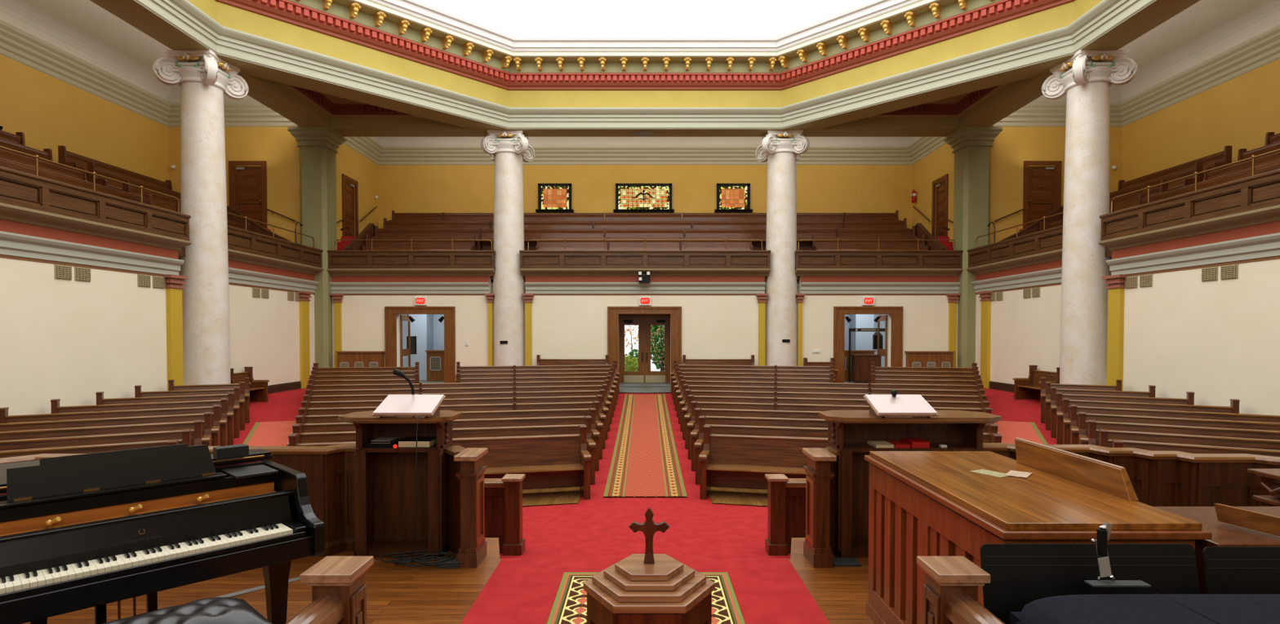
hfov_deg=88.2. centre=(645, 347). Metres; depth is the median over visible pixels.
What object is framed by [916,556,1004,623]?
newel post
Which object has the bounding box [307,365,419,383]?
pew
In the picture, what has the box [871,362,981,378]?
pew
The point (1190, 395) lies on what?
pew
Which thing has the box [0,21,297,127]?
crown molding
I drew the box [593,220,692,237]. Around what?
pew
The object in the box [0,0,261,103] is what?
ceiling
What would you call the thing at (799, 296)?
pilaster
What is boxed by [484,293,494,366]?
pilaster
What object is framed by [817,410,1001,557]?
lectern
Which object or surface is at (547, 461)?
pew
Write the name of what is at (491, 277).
floor
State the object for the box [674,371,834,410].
pew
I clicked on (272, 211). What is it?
stair handrail
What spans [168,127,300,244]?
wall
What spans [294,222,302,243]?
handrail
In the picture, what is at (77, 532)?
grand piano
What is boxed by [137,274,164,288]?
air vent
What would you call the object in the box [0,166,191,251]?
balcony
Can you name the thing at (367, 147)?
crown molding
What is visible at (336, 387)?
pew
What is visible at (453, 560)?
junction box
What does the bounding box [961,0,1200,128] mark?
ceiling
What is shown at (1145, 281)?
air vent
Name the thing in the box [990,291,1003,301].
air vent
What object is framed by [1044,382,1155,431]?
pew
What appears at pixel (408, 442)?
book
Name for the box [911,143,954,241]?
wall
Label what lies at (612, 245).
pew
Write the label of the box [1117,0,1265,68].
ceiling
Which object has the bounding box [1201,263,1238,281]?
air vent
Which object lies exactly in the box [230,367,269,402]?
pew
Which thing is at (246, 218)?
railing
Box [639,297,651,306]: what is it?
exit sign
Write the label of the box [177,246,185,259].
floor
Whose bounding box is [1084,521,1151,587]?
lamp
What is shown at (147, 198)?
pew
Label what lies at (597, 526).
floor
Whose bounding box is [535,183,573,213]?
window
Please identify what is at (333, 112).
ceiling
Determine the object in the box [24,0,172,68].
ceiling
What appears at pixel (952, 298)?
pilaster
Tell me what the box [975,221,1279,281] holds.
trim
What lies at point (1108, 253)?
floor
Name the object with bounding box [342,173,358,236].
door
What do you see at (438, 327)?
wall
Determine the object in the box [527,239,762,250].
railing
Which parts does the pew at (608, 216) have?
rail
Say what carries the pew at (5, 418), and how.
on the floor at (597, 526)
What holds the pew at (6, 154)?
on the floor
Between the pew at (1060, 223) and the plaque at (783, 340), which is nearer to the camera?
the pew at (1060, 223)
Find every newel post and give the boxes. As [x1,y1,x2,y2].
[284,556,373,623]
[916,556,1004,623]
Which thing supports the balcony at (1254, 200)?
attached to the floor at (1108, 253)
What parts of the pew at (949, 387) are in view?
backrest, rail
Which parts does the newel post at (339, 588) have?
handrail, post, post panel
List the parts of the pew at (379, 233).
rail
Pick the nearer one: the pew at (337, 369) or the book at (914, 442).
the book at (914, 442)
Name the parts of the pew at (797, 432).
rail, backrest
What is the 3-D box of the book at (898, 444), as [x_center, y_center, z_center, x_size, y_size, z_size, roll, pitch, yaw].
[2.013,0.767,5.255,0.125,0.026,0.204,0,1,0]
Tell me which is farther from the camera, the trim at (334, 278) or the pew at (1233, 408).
the trim at (334, 278)
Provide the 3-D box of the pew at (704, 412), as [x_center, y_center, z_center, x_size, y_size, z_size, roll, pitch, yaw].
[3.517,1.601,12.262,5.423,1.042,0.670,0,1,12]
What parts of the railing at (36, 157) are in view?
post, post, post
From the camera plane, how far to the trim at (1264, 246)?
13.95 m
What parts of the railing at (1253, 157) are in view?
post, post, post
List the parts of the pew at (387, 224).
rail, backrest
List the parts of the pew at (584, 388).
rail, backrest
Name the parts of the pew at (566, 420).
rail, backrest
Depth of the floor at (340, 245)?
24.13 m
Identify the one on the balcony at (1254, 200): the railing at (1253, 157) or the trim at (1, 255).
the railing at (1253, 157)
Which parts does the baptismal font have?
panel frame, lid, panel frame, panel frame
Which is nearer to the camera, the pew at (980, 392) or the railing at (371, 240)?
the pew at (980, 392)
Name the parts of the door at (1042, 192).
panel, panel, panel, panel, panel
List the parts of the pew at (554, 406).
rail, backrest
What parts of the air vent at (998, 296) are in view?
frame, frame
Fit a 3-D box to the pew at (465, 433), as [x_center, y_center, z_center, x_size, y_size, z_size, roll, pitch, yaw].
[-3.128,1.702,10.510,4.625,1.042,0.670,0,1,-12]
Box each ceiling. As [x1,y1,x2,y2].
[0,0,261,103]
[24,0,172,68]
[89,0,328,128]
[217,54,506,128]
[248,75,466,128]
[297,124,993,137]
[370,137,919,146]
[784,54,1073,128]
[822,75,1041,128]
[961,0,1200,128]
[1029,0,1279,103]
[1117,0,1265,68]
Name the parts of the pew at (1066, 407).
backrest, rail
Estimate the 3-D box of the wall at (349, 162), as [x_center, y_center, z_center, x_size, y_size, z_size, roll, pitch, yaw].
[-11.375,-5.744,25.435,0.250,6.700,5.500,0,1,0]
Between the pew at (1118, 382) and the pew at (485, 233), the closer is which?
the pew at (1118, 382)
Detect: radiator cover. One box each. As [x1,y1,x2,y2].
[335,351,385,367]
[425,350,444,382]
[844,350,875,382]
[904,351,955,367]
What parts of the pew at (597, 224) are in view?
rail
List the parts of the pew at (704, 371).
rail, backrest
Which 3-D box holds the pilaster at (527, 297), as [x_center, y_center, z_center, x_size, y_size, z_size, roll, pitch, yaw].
[-4.020,-0.096,22.713,0.400,3.520,0.200,0,1,0]
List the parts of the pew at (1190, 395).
backrest, rail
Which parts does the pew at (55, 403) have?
rail, backrest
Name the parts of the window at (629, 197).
sill, stained glass, border glass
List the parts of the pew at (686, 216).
rail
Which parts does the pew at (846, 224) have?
rail, backrest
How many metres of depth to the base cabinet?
23.75 m
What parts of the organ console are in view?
frame, frame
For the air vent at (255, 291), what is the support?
in the wall at (69, 341)
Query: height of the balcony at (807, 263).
0.860 m
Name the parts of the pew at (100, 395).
rail, backrest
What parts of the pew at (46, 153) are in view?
rail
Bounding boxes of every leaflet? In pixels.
[969,469,1009,477]
[1004,470,1032,478]
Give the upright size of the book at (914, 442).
0.045 m
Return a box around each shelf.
[359,444,437,452]
[842,443,980,452]
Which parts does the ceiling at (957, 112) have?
frame, panel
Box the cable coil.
[379,550,464,567]
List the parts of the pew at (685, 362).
rail, backrest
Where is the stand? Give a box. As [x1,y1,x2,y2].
[848,328,877,382]
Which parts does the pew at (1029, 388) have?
seat, backrest, rail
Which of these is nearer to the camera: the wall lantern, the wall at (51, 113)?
the wall at (51, 113)
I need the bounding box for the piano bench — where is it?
[102,597,271,623]
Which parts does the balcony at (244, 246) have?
panel, panel, cap rail, cornice, panel, panel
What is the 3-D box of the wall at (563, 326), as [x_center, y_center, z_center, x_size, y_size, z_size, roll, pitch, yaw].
[0.000,-0.246,23.225,23.000,4.800,0.850,0,1,0]
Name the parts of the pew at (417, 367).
rail, backrest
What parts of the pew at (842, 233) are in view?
rail, backrest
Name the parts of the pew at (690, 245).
rail, backrest, seat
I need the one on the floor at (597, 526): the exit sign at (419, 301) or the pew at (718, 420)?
the pew at (718, 420)
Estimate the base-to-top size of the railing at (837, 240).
0.417 m
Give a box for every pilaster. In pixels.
[163,274,188,391]
[297,291,313,388]
[329,293,343,368]
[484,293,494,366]
[521,293,534,365]
[755,293,768,365]
[795,293,805,366]
[946,293,960,368]
[977,291,991,388]
[1102,274,1126,391]
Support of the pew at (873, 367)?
on the floor at (597, 526)
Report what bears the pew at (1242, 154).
on the floor
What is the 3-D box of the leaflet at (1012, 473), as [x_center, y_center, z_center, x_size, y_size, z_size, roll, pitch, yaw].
[1.925,0.652,3.404,0.100,0.002,0.150,1,2,40]
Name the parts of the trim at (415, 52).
crown, bed moulding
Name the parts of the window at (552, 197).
sill, stained glass, border glass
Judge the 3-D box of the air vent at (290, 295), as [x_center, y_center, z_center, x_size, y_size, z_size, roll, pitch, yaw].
[-11.185,-1.627,21.071,0.044,0.270,0.800,0,1,0]
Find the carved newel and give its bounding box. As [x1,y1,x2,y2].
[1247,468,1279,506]
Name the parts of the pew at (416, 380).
rail, backrest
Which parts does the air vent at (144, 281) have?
frame, frame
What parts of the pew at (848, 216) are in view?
rail, backrest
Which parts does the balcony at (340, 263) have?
panel, panel, cornice, frame, cap rail, panel, panel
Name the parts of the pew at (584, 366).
rail, backrest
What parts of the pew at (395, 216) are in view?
rail, backrest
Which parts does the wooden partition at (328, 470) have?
cap rail, panel frame, moulding, panel frame, panel frame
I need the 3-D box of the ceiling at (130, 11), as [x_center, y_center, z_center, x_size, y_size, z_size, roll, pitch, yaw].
[-11.010,-8.441,11.426,0.900,2.640,23.400,0,1,0]
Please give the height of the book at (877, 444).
0.022 m
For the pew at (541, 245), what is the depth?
24.67 m
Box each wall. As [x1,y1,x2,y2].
[0,54,168,182]
[0,257,315,415]
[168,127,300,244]
[332,276,958,374]
[336,143,378,241]
[377,165,911,228]
[400,314,444,350]
[408,314,433,380]
[844,314,888,355]
[849,314,874,350]
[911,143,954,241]
[975,258,1279,415]
[989,127,1122,244]
[1121,58,1279,182]
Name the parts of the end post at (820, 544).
panel, post, neck moulding, return panel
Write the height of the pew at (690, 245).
1.030 m
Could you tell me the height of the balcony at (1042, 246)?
0.860 m
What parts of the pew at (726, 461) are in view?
seat, rail, backrest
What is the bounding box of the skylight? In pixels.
[417,0,871,36]
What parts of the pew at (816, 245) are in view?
rail, backrest, seat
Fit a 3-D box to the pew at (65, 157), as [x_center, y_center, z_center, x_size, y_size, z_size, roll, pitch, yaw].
[-15.635,-4.993,19.900,0.490,1.030,4.060,0,1,0]
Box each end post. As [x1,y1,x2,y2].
[445,445,488,568]
[802,446,840,568]
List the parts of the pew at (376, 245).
seat, rail, backrest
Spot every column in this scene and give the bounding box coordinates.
[152,49,248,385]
[480,129,534,366]
[755,129,809,366]
[1041,49,1137,385]
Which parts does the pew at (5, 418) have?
rail, backrest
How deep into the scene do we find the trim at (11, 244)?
13.78 m
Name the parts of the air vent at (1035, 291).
frame, frame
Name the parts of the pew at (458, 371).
rail, backrest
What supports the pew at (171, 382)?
on the floor at (597, 526)
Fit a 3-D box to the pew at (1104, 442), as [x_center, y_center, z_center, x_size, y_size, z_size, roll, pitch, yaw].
[8.714,1.754,8.284,4.965,1.042,0.670,1,1,30]
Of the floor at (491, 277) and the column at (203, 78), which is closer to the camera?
the column at (203, 78)
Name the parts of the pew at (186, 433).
rail, backrest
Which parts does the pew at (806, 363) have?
backrest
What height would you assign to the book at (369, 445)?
0.035 m
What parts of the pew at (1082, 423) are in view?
rail, backrest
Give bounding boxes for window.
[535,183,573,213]
[613,183,674,213]
[714,183,752,213]
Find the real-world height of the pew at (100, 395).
1.042 m
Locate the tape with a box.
[215,560,377,597]
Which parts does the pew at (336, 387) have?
rail, backrest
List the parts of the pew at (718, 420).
rail, backrest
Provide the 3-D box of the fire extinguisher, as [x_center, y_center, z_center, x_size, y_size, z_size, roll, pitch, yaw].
[11.111,-6.283,27.314,0.202,0.600,0.204,0,1,0]
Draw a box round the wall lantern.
[872,329,877,349]
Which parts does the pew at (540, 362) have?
rail, backrest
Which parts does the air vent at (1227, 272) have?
frame, frame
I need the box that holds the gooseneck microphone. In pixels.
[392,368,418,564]
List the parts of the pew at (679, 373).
rail, backrest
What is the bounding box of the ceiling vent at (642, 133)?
[631,131,657,136]
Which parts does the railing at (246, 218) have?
post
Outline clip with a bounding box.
[890,390,897,396]
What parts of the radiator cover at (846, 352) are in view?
grille frame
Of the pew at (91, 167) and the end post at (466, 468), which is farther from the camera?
the pew at (91, 167)
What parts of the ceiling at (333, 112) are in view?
panel, frame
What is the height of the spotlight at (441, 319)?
0.318 m
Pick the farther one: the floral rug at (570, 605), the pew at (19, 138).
the pew at (19, 138)
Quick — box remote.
[938,444,946,448]
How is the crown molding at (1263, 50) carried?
attached to the wall at (1238, 113)
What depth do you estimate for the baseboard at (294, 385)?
20.42 m
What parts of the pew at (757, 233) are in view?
rail, seat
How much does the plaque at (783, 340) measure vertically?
0.100 m
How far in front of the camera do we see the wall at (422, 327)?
25.41 m
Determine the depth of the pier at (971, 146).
22.35 m
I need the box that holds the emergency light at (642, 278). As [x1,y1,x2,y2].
[638,271,649,283]
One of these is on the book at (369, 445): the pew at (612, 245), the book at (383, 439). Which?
the book at (383, 439)
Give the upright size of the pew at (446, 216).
0.930 m
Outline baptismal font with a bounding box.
[583,507,715,623]
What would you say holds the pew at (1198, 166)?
on the floor
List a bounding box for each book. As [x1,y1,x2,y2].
[365,439,400,448]
[370,436,399,443]
[397,436,436,448]
[866,440,894,448]
[885,440,911,448]
[901,438,930,448]
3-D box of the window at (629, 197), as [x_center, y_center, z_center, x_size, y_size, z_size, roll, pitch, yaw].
[-0.055,-6.304,27.804,2.550,1.200,0.340,0,1,0]
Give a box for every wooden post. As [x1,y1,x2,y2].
[484,474,525,555]
[764,474,805,555]
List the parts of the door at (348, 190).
panel, panel, panel, panel, panel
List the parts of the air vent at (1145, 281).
frame, frame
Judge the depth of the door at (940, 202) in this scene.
25.24 m
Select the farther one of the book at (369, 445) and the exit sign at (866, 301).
the exit sign at (866, 301)
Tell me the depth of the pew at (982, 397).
14.34 m
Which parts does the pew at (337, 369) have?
rail, backrest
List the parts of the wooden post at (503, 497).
rail, panel, panel frame, moulding, post, post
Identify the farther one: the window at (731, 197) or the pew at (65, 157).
the window at (731, 197)
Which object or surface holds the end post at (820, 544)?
on the floor at (597, 526)
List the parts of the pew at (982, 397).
backrest, rail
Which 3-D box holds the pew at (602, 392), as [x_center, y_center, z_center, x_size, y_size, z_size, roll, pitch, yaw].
[-3.906,1.484,14.014,6.220,1.042,0.670,0,1,-12]
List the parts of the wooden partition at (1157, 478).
panel frame, panel frame, panel frame, panel frame, cap rail, panel frame, panel frame, panel frame, panel frame, panel frame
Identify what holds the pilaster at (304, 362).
attached to the wall at (69, 341)
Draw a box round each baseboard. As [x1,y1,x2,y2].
[267,381,301,394]
[989,381,1014,392]
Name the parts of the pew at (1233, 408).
rail, backrest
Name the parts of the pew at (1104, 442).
rail, backrest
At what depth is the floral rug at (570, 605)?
4.21 m
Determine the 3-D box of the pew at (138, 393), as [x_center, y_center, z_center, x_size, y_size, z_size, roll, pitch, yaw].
[-9.989,1.333,14.535,2.022,1.042,0.670,-1,1,-30]
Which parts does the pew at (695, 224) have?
rail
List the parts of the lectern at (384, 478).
panel, panel, panel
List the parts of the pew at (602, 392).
rail, backrest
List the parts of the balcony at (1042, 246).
panel, panel, cornice, cap rail, panel, panel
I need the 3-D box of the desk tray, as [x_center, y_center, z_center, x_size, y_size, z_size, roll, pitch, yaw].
[-2.203,0.691,3.682,0.260,0.015,0.210,1,2,43]
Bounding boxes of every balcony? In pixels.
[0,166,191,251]
[227,225,324,275]
[327,250,495,276]
[519,250,770,276]
[795,250,963,276]
[966,225,1062,275]
[1097,168,1279,251]
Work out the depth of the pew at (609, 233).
25.55 m
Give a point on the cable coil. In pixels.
(421, 559)
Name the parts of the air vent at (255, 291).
frame, frame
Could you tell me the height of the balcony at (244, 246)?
0.860 m
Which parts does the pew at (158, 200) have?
rail, backrest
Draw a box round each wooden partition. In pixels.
[0,444,355,556]
[982,443,1279,506]
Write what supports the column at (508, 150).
on the floor at (597, 526)
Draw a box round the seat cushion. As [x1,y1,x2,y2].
[1009,593,1279,623]
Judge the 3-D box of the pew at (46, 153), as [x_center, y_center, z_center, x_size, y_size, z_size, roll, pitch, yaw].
[-14.765,-4.368,12.511,0.490,1.030,8.060,0,1,0]
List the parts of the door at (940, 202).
panel, panel, panel, panel, panel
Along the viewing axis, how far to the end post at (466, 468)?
4.95 m
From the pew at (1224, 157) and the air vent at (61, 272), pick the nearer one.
the air vent at (61, 272)
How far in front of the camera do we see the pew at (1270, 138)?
16.63 m
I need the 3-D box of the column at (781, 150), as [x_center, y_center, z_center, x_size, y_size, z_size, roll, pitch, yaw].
[4.740,-2.852,22.995,1.610,9.020,1.610,0,1,0]
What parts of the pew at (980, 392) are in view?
rail, backrest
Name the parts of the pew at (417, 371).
rail, backrest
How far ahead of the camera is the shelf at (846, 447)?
5.13 m
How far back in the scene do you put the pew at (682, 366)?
20.77 m
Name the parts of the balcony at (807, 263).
panel, panel, frame, cornice, cap rail, panel, panel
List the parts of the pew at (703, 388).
rail, backrest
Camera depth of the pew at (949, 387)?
16.81 m
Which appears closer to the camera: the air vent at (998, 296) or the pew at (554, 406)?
the pew at (554, 406)
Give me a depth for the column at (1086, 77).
16.27 m
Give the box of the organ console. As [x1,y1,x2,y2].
[864,437,1279,623]
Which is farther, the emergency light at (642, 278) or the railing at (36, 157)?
the emergency light at (642, 278)
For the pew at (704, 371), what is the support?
on the floor at (597, 526)
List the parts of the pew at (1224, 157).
rail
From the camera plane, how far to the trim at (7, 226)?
13.83 m
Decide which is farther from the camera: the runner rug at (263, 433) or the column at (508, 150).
the column at (508, 150)
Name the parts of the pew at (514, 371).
rail, backrest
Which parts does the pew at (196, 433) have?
rail, backrest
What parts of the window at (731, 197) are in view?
stained glass, border glass, sill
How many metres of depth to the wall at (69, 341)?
13.53 m
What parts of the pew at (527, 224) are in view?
rail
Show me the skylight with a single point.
(516, 18)
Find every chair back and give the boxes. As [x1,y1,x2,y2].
[979,544,1199,623]
[1202,546,1279,594]
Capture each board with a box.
[371,395,445,417]
[410,336,416,354]
[863,395,938,417]
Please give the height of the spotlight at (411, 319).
0.318 m
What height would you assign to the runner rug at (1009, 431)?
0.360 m
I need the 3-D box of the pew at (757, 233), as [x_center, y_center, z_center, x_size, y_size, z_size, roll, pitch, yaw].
[4.475,-4.138,25.416,5.880,0.930,0.445,0,1,0]
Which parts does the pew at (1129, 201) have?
rail, backrest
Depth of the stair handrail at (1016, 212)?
22.63 m
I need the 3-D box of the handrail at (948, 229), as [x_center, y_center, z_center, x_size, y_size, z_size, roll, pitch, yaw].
[10.401,-3.472,23.032,0.438,1.457,0.080,0,1,0]
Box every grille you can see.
[431,358,439,369]
[639,132,650,135]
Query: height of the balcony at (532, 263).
0.860 m
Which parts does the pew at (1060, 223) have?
rail, backrest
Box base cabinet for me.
[850,355,879,382]
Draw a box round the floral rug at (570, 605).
[546,572,745,623]
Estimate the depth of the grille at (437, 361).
24.63 m
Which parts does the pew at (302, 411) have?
rail, backrest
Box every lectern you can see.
[337,410,462,557]
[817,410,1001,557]
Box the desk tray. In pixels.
[221,464,278,479]
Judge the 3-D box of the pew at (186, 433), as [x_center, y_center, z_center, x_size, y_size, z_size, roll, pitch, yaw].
[-8.714,1.754,8.284,4.965,1.042,0.670,-1,1,-30]
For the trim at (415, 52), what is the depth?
19.88 m
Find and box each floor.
[21,382,1056,623]
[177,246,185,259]
[337,236,356,250]
[419,380,444,383]
[490,276,799,281]
[844,382,867,383]
[933,236,953,250]
[1105,247,1111,259]
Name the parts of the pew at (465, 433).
backrest, rail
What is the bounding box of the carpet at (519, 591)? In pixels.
[460,558,829,623]
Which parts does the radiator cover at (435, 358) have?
grille frame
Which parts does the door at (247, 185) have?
panel, panel, panel, panel, panel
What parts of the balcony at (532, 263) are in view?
panel, panel, panel, frame, cap rail, cornice, panel, panel, panel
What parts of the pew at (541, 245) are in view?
seat, rail, backrest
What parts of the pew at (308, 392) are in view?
rail, backrest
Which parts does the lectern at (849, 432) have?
panel, panel, panel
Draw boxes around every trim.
[0,219,315,281]
[0,231,319,293]
[0,254,314,294]
[133,0,1156,128]
[329,282,960,293]
[331,275,958,282]
[343,293,946,295]
[971,232,1279,293]
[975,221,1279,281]
[975,255,1279,294]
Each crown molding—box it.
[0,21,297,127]
[343,137,946,165]
[993,26,1279,127]
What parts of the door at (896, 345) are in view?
glass, open door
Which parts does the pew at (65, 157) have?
rail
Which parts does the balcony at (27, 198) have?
panel, panel, cap rail, cornice, panel, panel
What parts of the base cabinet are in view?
door, door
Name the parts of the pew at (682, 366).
rail, backrest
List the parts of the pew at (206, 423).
rail, backrest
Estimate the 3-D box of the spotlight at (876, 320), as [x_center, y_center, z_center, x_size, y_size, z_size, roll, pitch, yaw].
[8.175,-1.038,23.233,0.281,0.318,0.156,0,1,0]
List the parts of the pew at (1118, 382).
rail, backrest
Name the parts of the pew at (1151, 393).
rail, backrest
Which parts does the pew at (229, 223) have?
rail, backrest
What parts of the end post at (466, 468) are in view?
return panel, neck moulding, post, panel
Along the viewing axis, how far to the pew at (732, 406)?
13.48 m
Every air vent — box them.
[53,264,90,281]
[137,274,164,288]
[252,287,269,298]
[287,291,300,301]
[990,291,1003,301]
[1022,287,1039,298]
[1125,274,1152,288]
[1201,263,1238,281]
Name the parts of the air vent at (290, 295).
frame, frame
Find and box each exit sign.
[414,297,426,306]
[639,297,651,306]
[862,297,874,306]
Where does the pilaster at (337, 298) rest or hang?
attached to the wall at (563, 326)
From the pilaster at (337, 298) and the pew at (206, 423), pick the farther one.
the pilaster at (337, 298)
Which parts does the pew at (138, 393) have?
rail, backrest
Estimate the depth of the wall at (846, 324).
26.20 m
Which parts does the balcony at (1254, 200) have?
panel, panel, cornice, cap rail, panel, panel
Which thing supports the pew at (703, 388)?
on the floor at (597, 526)
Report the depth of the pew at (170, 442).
8.82 m
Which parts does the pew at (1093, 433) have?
rail, backrest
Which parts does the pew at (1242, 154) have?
rail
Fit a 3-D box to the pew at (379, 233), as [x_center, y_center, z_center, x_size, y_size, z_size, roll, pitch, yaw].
[-8.408,-4.189,25.433,4.045,1.030,0.490,0,1,0]
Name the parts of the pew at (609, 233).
rail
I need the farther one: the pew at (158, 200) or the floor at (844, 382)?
the floor at (844, 382)
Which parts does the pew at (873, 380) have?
rail, backrest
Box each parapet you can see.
[226,205,292,242]
[343,222,375,250]
[915,222,946,250]
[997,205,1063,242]
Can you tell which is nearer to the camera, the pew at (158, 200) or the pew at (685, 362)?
the pew at (158, 200)
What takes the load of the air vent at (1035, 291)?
in the wall at (1218, 341)
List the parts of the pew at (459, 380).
rail, backrest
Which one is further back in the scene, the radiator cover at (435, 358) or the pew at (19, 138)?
the radiator cover at (435, 358)
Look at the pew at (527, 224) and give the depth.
26.39 m
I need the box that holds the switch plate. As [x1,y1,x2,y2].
[812,350,820,353]
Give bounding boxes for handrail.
[265,208,296,222]
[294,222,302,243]
[340,227,353,250]
[360,206,377,222]
[913,206,930,222]
[937,226,950,250]
[987,222,995,243]
[994,208,1024,222]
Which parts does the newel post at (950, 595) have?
post panel, post, handrail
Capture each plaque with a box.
[499,341,507,343]
[782,339,790,342]
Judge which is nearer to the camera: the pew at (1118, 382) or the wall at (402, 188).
the pew at (1118, 382)
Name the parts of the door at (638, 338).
glass, kick plate, frame, kick plate, glass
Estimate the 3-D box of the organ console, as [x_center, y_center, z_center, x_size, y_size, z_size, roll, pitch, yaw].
[2.307,1.093,3.274,1.887,1.157,1.700,0,1,0]
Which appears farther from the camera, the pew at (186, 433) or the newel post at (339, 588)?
the pew at (186, 433)
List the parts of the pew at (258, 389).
rail, backrest, seat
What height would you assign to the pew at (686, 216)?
0.930 m
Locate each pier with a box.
[287,127,346,368]
[943,127,1002,368]
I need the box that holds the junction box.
[435,558,459,568]
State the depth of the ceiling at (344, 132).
22.66 m
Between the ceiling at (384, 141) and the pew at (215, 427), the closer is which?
the pew at (215, 427)
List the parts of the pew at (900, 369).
rail, backrest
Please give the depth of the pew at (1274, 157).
15.58 m
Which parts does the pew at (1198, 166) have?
rail, seat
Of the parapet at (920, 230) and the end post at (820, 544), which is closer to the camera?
the end post at (820, 544)
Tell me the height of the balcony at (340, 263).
0.860 m
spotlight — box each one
[407,314,414,322]
[438,315,444,322]
[844,315,851,322]
[873,314,880,322]
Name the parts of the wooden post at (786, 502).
post, post, moulding, rail, panel, panel frame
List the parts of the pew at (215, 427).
rail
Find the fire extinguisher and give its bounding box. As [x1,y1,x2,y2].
[911,188,916,203]
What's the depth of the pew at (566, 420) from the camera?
11.70 m
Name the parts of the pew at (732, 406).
rail, backrest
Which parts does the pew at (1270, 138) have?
backrest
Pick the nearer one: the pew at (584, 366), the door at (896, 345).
the pew at (584, 366)
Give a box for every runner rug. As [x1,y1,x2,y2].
[242,421,296,446]
[603,394,687,497]
[994,421,1048,444]
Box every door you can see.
[228,160,267,228]
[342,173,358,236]
[384,306,455,382]
[607,306,681,384]
[833,306,902,382]
[931,173,948,236]
[1022,160,1062,228]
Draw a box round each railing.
[0,146,179,213]
[226,212,314,248]
[334,239,492,250]
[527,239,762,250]
[797,239,955,250]
[975,212,1062,248]
[1111,149,1279,213]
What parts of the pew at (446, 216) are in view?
rail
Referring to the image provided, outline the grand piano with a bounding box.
[0,444,324,623]
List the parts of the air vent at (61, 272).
frame, frame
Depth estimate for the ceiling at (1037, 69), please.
18.96 m
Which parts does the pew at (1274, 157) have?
rail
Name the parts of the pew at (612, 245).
rail, seat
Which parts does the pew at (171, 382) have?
rail, backrest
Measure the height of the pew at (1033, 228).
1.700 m
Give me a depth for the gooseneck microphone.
4.89 m
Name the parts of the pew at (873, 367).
rail, backrest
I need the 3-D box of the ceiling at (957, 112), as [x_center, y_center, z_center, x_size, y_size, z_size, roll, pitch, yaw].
[8.215,-7.698,19.873,4.690,0.800,4.660,0,1,0]
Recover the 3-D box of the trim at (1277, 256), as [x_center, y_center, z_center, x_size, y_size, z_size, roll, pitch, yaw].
[11.193,-1.544,9.020,0.015,0.050,26.900,0,1,0]
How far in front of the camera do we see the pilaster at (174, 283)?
15.57 m
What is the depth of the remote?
5.16 m
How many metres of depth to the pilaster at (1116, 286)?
15.59 m
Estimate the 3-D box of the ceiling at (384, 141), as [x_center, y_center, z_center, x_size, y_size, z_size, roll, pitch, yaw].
[0.000,-8.592,25.326,22.300,0.600,4.800,0,1,0]
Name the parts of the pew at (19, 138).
rail, backrest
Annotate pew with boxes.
[0,129,25,146]
[0,138,53,161]
[0,148,87,181]
[0,157,152,205]
[0,398,227,446]
[0,404,220,446]
[0,412,212,446]
[0,420,202,451]
[0,429,191,458]
[50,392,234,445]
[57,146,172,190]
[87,162,180,199]
[95,386,239,438]
[122,179,180,212]
[134,382,244,430]
[167,439,177,445]
[168,377,249,423]
[176,203,251,231]
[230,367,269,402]
[286,408,599,471]
[288,425,591,499]
[290,401,603,458]
[292,416,595,484]
[293,395,605,448]
[302,375,614,417]
[302,389,608,439]
[304,373,419,393]
[305,384,610,431]
[306,369,419,388]
[306,379,612,423]
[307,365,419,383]
[308,362,419,379]
[361,235,475,250]
[372,226,479,250]
[382,217,490,228]
[389,210,443,221]
[443,213,604,221]
[455,360,619,394]
[455,364,618,399]
[456,367,617,404]
[456,371,615,410]
[478,228,604,250]
[490,220,593,228]
[535,235,608,250]
[536,355,608,365]
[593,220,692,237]
[604,213,681,221]
[604,228,684,250]
[608,237,679,250]
[670,360,835,394]
[671,364,835,399]
[672,367,834,404]
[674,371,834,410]
[675,375,987,417]
[677,379,989,423]
[680,235,753,250]
[680,384,991,431]
[681,389,986,439]
[682,213,844,221]
[682,355,754,365]
[684,228,837,250]
[684,395,995,448]
[687,401,999,458]
[690,408,1002,471]
[692,220,843,228]
[694,416,998,484]
[698,425,1001,499]
[803,358,838,382]
[812,235,928,250]
[836,226,918,237]
[843,217,906,228]
[844,210,901,221]
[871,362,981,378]
[871,365,982,384]
[871,369,984,389]
[871,373,986,393]
[1013,365,1059,406]
[1039,203,1114,231]
[1040,377,1121,423]
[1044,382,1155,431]
[1050,386,1194,438]
[1056,392,1239,444]
[1062,398,1279,444]
[1070,404,1279,444]
[1078,412,1279,444]
[1088,420,1279,450]
[1099,429,1279,457]
[1109,162,1202,199]
[1109,179,1168,211]
[1112,439,1123,448]
[1118,146,1231,190]
[1137,160,1279,205]
[1203,151,1279,181]
[1237,141,1279,161]
[1265,132,1279,146]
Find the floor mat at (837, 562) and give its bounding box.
[833,557,862,566]
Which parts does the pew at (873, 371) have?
rail, backrest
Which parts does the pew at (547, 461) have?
rail, backrest, seat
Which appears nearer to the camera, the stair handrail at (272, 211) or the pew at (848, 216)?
the stair handrail at (272, 211)
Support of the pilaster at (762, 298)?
attached to the wall at (563, 326)
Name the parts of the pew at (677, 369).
rail, backrest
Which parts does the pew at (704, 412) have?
rail, backrest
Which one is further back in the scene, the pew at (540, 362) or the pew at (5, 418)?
the pew at (540, 362)
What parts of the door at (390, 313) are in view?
open door, glass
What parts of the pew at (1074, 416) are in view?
rail, backrest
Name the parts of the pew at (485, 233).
seat, rail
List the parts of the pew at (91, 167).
seat, rail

